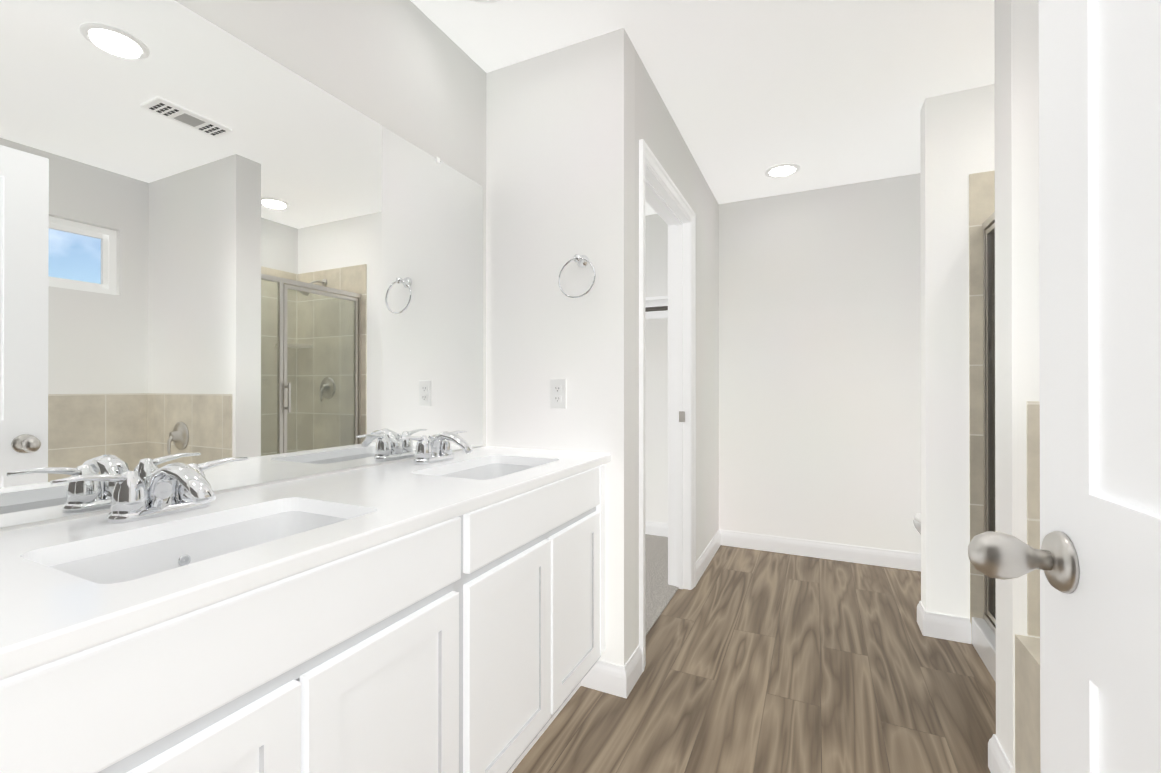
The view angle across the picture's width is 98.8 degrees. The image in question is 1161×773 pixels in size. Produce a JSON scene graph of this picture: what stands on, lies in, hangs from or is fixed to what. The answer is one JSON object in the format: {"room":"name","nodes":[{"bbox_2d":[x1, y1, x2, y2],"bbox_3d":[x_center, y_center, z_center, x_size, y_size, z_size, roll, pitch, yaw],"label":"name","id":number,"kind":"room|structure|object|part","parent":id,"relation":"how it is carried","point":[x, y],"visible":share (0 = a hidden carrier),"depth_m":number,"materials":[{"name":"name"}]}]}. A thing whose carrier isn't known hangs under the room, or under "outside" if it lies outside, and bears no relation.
{"room":"bathroom","nodes":[
{"label":"bathroom","id":0,"kind":"room"},
{"bbox_2d":[0,0,485,531],"bbox_3d":[-1.028,-0.097,0.914,0.156,2.440,2.653,0,0,25],"label":"mirror","id":1,"kind":"object","parent":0,"point":[216,242],"depth_m":1.17,"materials":[{"name":"clear glass"}]},
{"bbox_2d":[645,534,678,634],"bbox_3d":[-0.287,1.175,3.235,1.900,0.108,1.942,0,0,25],"label":"floor","id":2,"kind":"structure","parent":0,"point":[660,591],"depth_m":2.89,"materials":[{"name":"beige carpet"}]},
{"bbox_2d":[635,49,718,649],"bbox_3d":[0.547,-0.092,2.775,0.120,2.440,1.822,0,0,25],"label":"wall","id":3,"kind":"structure","parent":0,"point":[657,131],"depth_m":2.97,"materials":[{"name":"paint"}]},
{"bbox_2d":[639,139,695,671],"bbox_3d":[0.442,0.075,2.394,0.017,2.105,0.940,0,0,25],"label":"trim","id":4,"kind":"structure","parent":3,"relation":"attached to","point":[648,158],"depth_m":2.00,"materials":[{"name":"white wood"}]},
{"bbox_2d":[645,163,690,589],"bbox_3d":[0.380,0.097,2.423,0.124,2.060,0.850,0,0,25],"label":"door frame","id":5,"kind":"structure","parent":3,"relation":"attached to","point":[660,201],"depth_m":2.78,"materials":[{"name":"white wood"}]},
{"bbox_2d":[668,329,668,583],"bbox_3d":[0.318,0.075,2.453,0.017,2.105,0.940,0,0,25],"label":"trim","id":6,"kind":"structure","parent":3,"relation":"attached to","point":[668,456],"depth_m":2.82,"materials":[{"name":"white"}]},
{"bbox_2d":[679,411,684,421],"bbox_3d":[0.565,0.168,2.771,0.035,0.060,0.002,0,0,25],"label":"strike plate","id":7,"kind":"object","parent":3,"relation":"attached to","point":[681,416],"visible":1,"depth_m":2.77,"materials":[{"name":"silver metal"}]},
{"bbox_2d":[696,530,723,583],"bbox_3d":[0.817,1.077,3.182,0.015,0.105,0.810,0,0,25],"label":"baseboard","id":8,"kind":"structure","parent":3,"relation":"attached to","point":[706,557],"depth_m":3.18,"materials":[{"name":"white wood"}]},
{"bbox_2d":[410,0,993,215],"bbox_3d":[0.134,-1.365,1.506,4.150,0.100,4.715,0,0,25],"label":"ceiling","id":9,"kind":"structure","parent":0,"point":[825,93],"depth_m":2.02,"materials":[{"name":"paint"}]},
{"bbox_2d":[471,0,499,3],"bbox_3d":[-0.323,-1.309,1.605,0.196,0.010,0.196,0,0,25],"label":"recessed light","id":10,"kind":"object","parent":9,"relation":"in","point":[485,1],"visible":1,"depth_m":1.69,"materials":[{"name":"white plastic"}]},
{"bbox_2d":[765,163,799,177],"bbox_3d":[1.223,-1.306,3.017,0.196,0.010,0.196,0,0,25],"label":"recessed light","id":11,"kind":"object","parent":9,"relation":"in","point":[795,166],"depth_m":3.01,"materials":[{"name":"white plastic"}]},
{"bbox_3d":[1.223,-1.305,3.017,0.146,0.001,0.146,0,0,25],"label":"recessed ceiling light lens","id":12,"kind":"part","parent":11,"relation":"part of","materials":[{"name":"white glass"}]},
{"bbox_2d":[512,545,995,772],"bbox_3d":[0.676,1.174,1.242,2.950,0.100,4.715,0,0,25],"label":"floor","id":13,"kind":"structure","parent":0,"point":[844,647],"depth_m":1.85,"materials":[{"name":"brown wood"}]},
{"bbox_2d":[0,462,608,772],"bbox_3d":[-0.526,0.701,1.171,0.539,0.847,1.752,0,0,25],"label":"bathroom vanity","id":14,"kind":"object","parent":13,"relation":"on","point":[436,605],"depth_m":0.88,"materials":[{"name":"white wood"}]},
{"bbox_3d":[-0.511,0.712,0.599,0.020,0.522,0.360,0,0,25],"label":"door","id":15,"kind":"part","parent":14,"relation":"part of","materials":[{"name":"white wood"}]},
{"bbox_2d":[0,446,610,685],"bbox_3d":[-0.516,0.262,1.167,0.562,0.030,1.752,0,0,25],"label":"countertop","id":16,"kind":"structure","parent":14,"relation":"on","point":[55,609],"depth_m":0.80,"materials":[{"name":"white stone"}]},
{"bbox_2d":[50,457,247,521],"bbox_3d":[-0.760,0.196,0.945,0.181,0.100,0.313,0,0,25],"label":"faucet","id":17,"kind":"object","parent":16,"relation":"on","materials":[{"name":"silver metal"}]},
{"bbox_2d":[64,506,339,573],"bbox_3d":[-0.613,0.340,0.863,0.284,0.152,0.434,0,0,25],"label":"sink","id":18,"kind":"object","parent":16,"relation":"in","point":[125,557],"depth_m":0.94,"materials":[{"name":"white ceramic"}]},
{"bbox_2d":[398,430,475,465],"bbox_3d":[-0.431,0.197,1.636,0.181,0.100,0.313,0,0,25],"label":"faucet","id":19,"kind":"object","parent":16,"relation":"on","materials":[{"name":"silver metal"}]},
{"bbox_2d":[440,458,531,477],"bbox_3d":[-0.280,0.342,1.563,0.284,0.152,0.434,0,0,25],"label":"sink","id":20,"kind":"object","parent":16,"relation":"in","point":[497,466],"depth_m":1.76,"materials":[{"name":"white ceramic"}]},
{"bbox_3d":[-0.352,0.712,0.933,0.020,0.522,0.359,0,0,25],"label":"door","id":21,"kind":"part","parent":14,"relation":"part of","materials":[{"name":"white wood"}]},
{"bbox_3d":[-0.178,0.713,1.300,0.020,0.522,0.380,0,0,25],"label":"door","id":22,"kind":"part","parent":14,"relation":"part of","materials":[{"name":"white wood"}]},
{"bbox_3d":[-0.014,0.714,1.643,0.020,0.522,0.355,0,0,25],"label":"door","id":23,"kind":"part","parent":14,"relation":"part of","materials":[{"name":"white wood"}]},
{"bbox_2d":[913,512,920,534],"bbox_3d":[2.145,0.730,2.574,0.716,0.795,0.470,0,0,25],"label":"toilet","id":24,"kind":"object","parent":13,"relation":"on","point":[917,521],"depth_m":2.69,"materials":[{"name":"white ceramic"}]},
{"bbox_3d":[2.070,0.930,2.609,0.550,0.395,0.370,0,0,25],"label":"bowl","id":25,"kind":"part","parent":24,"relation":"part of","materials":[{"name":"white ceramic"}]},
{"bbox_3d":[2.057,0.715,2.616,0.511,0.034,0.364,0,0,25],"label":"seat","id":26,"kind":"part","parent":24,"relation":"part of","materials":[{"name":"white plastic"}]},
{"bbox_2d":[972,212,995,682],"bbox_3d":[1.580,0.208,1.769,0.117,1.835,0.860,0,0,25],"label":"shower","id":27,"kind":"object","parent":13,"relation":"on","point":[984,637],"visible":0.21,"depth_m":2.12,"materials":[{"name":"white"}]},
{"bbox_3d":[1.564,0.148,1.778,0.068,1.714,0.859,0,0,25],"label":"frame","id":28,"kind":"part","parent":27,"relation":"part of","materials":[{"name":"silver metal"}]},
{"bbox_3d":[1.574,0.150,1.758,0.006,1.659,0.794,0,0,25],"label":"glass","id":29,"kind":"part","parent":27,"relation":"part of","materials":[{"name":"clear glass"}]},
{"bbox_2d":[1015,634,1040,772],"bbox_3d":[1.226,0.876,0.408,0.918,0.492,1.580,0,0,25],"label":"bathtub","id":30,"kind":"object","parent":13,"relation":"on","point":[1027,712],"visible":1,"depth_m":1.25,"materials":[{"name":"tile"}]},
{"bbox_2d":[486,0,1039,772],"bbox_3d":[0.217,-0.094,1.854,4.000,2.440,0.140,0,0,25],"label":"wall","id":31,"kind":"structure","parent":0,"point":[560,157],"depth_m":1.87,"materials":[{"name":"paint"}]},
{"bbox_2d":[550,379,565,408],"bbox_3d":[-0.088,0.029,1.929,0.070,0.115,0.009,0,0,25],"label":"electrical outlet plate","id":32,"kind":"object","parent":31,"relation":"attached to","point":[557,393],"visible":1,"depth_m":1.93,"materials":[{"name":"white plastic"}]},
{"bbox_2d":[558,254,595,297],"bbox_3d":[-0.004,-0.411,1.859,0.154,0.174,0.066,0,0,25],"label":"towel ring","id":33,"kind":"object","parent":31,"relation":"attached to","point":[582,261],"visible":1,"depth_m":1.84,"materials":[{"name":"silver metal"}]},
{"bbox_3d":[-0.003,-0.474,1.862,0.048,0.048,0.060,0,0,25],"label":"post","id":34,"kind":"part","parent":33,"relation":"part of","materials":[{"name":"silver metal"}]},
{"bbox_2d":[581,644,642,698],"bbox_3d":[0.103,1.073,1.929,0.227,0.105,0.187,0,0,25],"label":"baseboard","id":35,"kind":"structure","parent":31,"relation":"attached to","point":[612,679],"depth_m":1.84,"materials":[{"name":"white wood"}]},
{"bbox_2d":[988,734,1012,772],"bbox_3d":[1.242,1.072,1.371,0.152,0.105,0.155,0,0,25],"label":"baseboard","id":36,"kind":"structure","parent":31,"relation":"attached to","point":[998,761],"depth_m":1.41,"materials":[{"name":"white wood"}]},
{"bbox_2d":[1027,401,1039,636],"bbox_3d":[1.581,0.346,1.121,0.891,0.615,0.008,0,0,25],"label":"wall tile","id":37,"kind":"structure","parent":31,"relation":"attached to","point":[1033,510],"depth_m":1.30,"materials":[{"name":"beige tile"}]},
{"bbox_2d":[645,173,920,553],"bbox_3d":[1.120,-0.090,3.578,4.150,2.440,0.120,0,0,25],"label":"wall","id":38,"kind":"structure","parent":0,"point":[820,364],"depth_m":3.31,"materials":[{"name":"paint"}]},
{"bbox_2d":[645,521,667,536],"bbox_3d":[0.103,1.079,3.984,1.722,0.105,0.015,0,0,25],"label":"baseboard","id":39,"kind":"structure","parent":38,"relation":"attached to","point":[656,528],"depth_m":3.74,"materials":[{"name":"white wood"}]},
{"bbox_2d":[645,296,667,318],"bbox_3d":[0.041,-0.568,3.857,1.720,0.108,0.304,0,0,25],"label":"closet shelf","id":40,"kind":"object","parent":38,"relation":"attached to","point":[656,307],"depth_m":3.62,"materials":[{"name":"white wood"}]},
{"bbox_3d":[-0.018,-0.544,3.755,1.701,0.032,0.032,0,0,25],"label":"rod","id":41,"kind":"part","parent":40,"relation":"part of","materials":[{"name":"silver metal"}]},
{"bbox_2d":[724,530,920,570],"bbox_3d":[1.815,1.077,3.169,1.828,0.105,0.015,0,0,25],"label":"baseboard","id":42,"kind":"structure","parent":38,"relation":"attached to","point":[817,549],"depth_m":3.26,"materials":[{"name":"white wood"}]},
{"bbox_2d":[920,84,994,618],"bbox_3d":[2.026,-0.093,2.112,0.955,2.440,0.120,0,0,25],"label":"wall","id":43,"kind":"structure","parent":0,"point":[957,138],"depth_m":2.23,"materials":[{"name":"paint"}]},
{"bbox_2d":[917,601,970,637],"bbox_3d":[1.938,1.074,2.217,0.732,0.105,0.030,0,0,25],"label":"baseboard","id":44,"kind":"structure","parent":43,"relation":"attached to","point":[945,627],"depth_m":2.22,"materials":[{"name":"white wood"}]},
{"bbox_2d":[969,171,994,643],"bbox_3d":[2.067,0.096,2.021,0.786,2.060,0.008,0,0,25],"label":"wall tiles","id":45,"kind":"structure","parent":43,"relation":"attached to","point":[981,198],"depth_m":2.17,"materials":[{"name":"beige tile"}]},
{"bbox_3d":[0.807,-0.100,-0.342,1.050,2.440,0.120,0,0,25],"label":"wall","id":46,"kind":"structure","parent":0,"visible":0},
{"bbox_2d":[1039,0,1160,772],"bbox_3d":[0.494,0.100,0.316,0.035,2.020,0.762,0,0,22],"label":"door leaf","id":47,"kind":"structure","parent":46,"relation":"in","point":[1100,296],"depth_m":0.55,"materials":[{"name":"white wood"}]},
{"bbox_2d":[968,531,1079,593],"bbox_3d":[0.554,0.218,0.636,0.097,0.074,0.074,0,0,22],"label":"door knob","id":48,"kind":"object","parent":47,"relation":"attached to","point":[1063,575],"depth_m":0.62,"materials":[{"name":"silver metal"}]},
{"bbox_3d":[0.550,0.218,0.638,0.087,0.060,0.048,0,0,22],"label":"egg-shaped door knob","id":49,"kind":"part","parent":48,"relation":"part of","materials":[{"name":"silver metal"}]}
]}

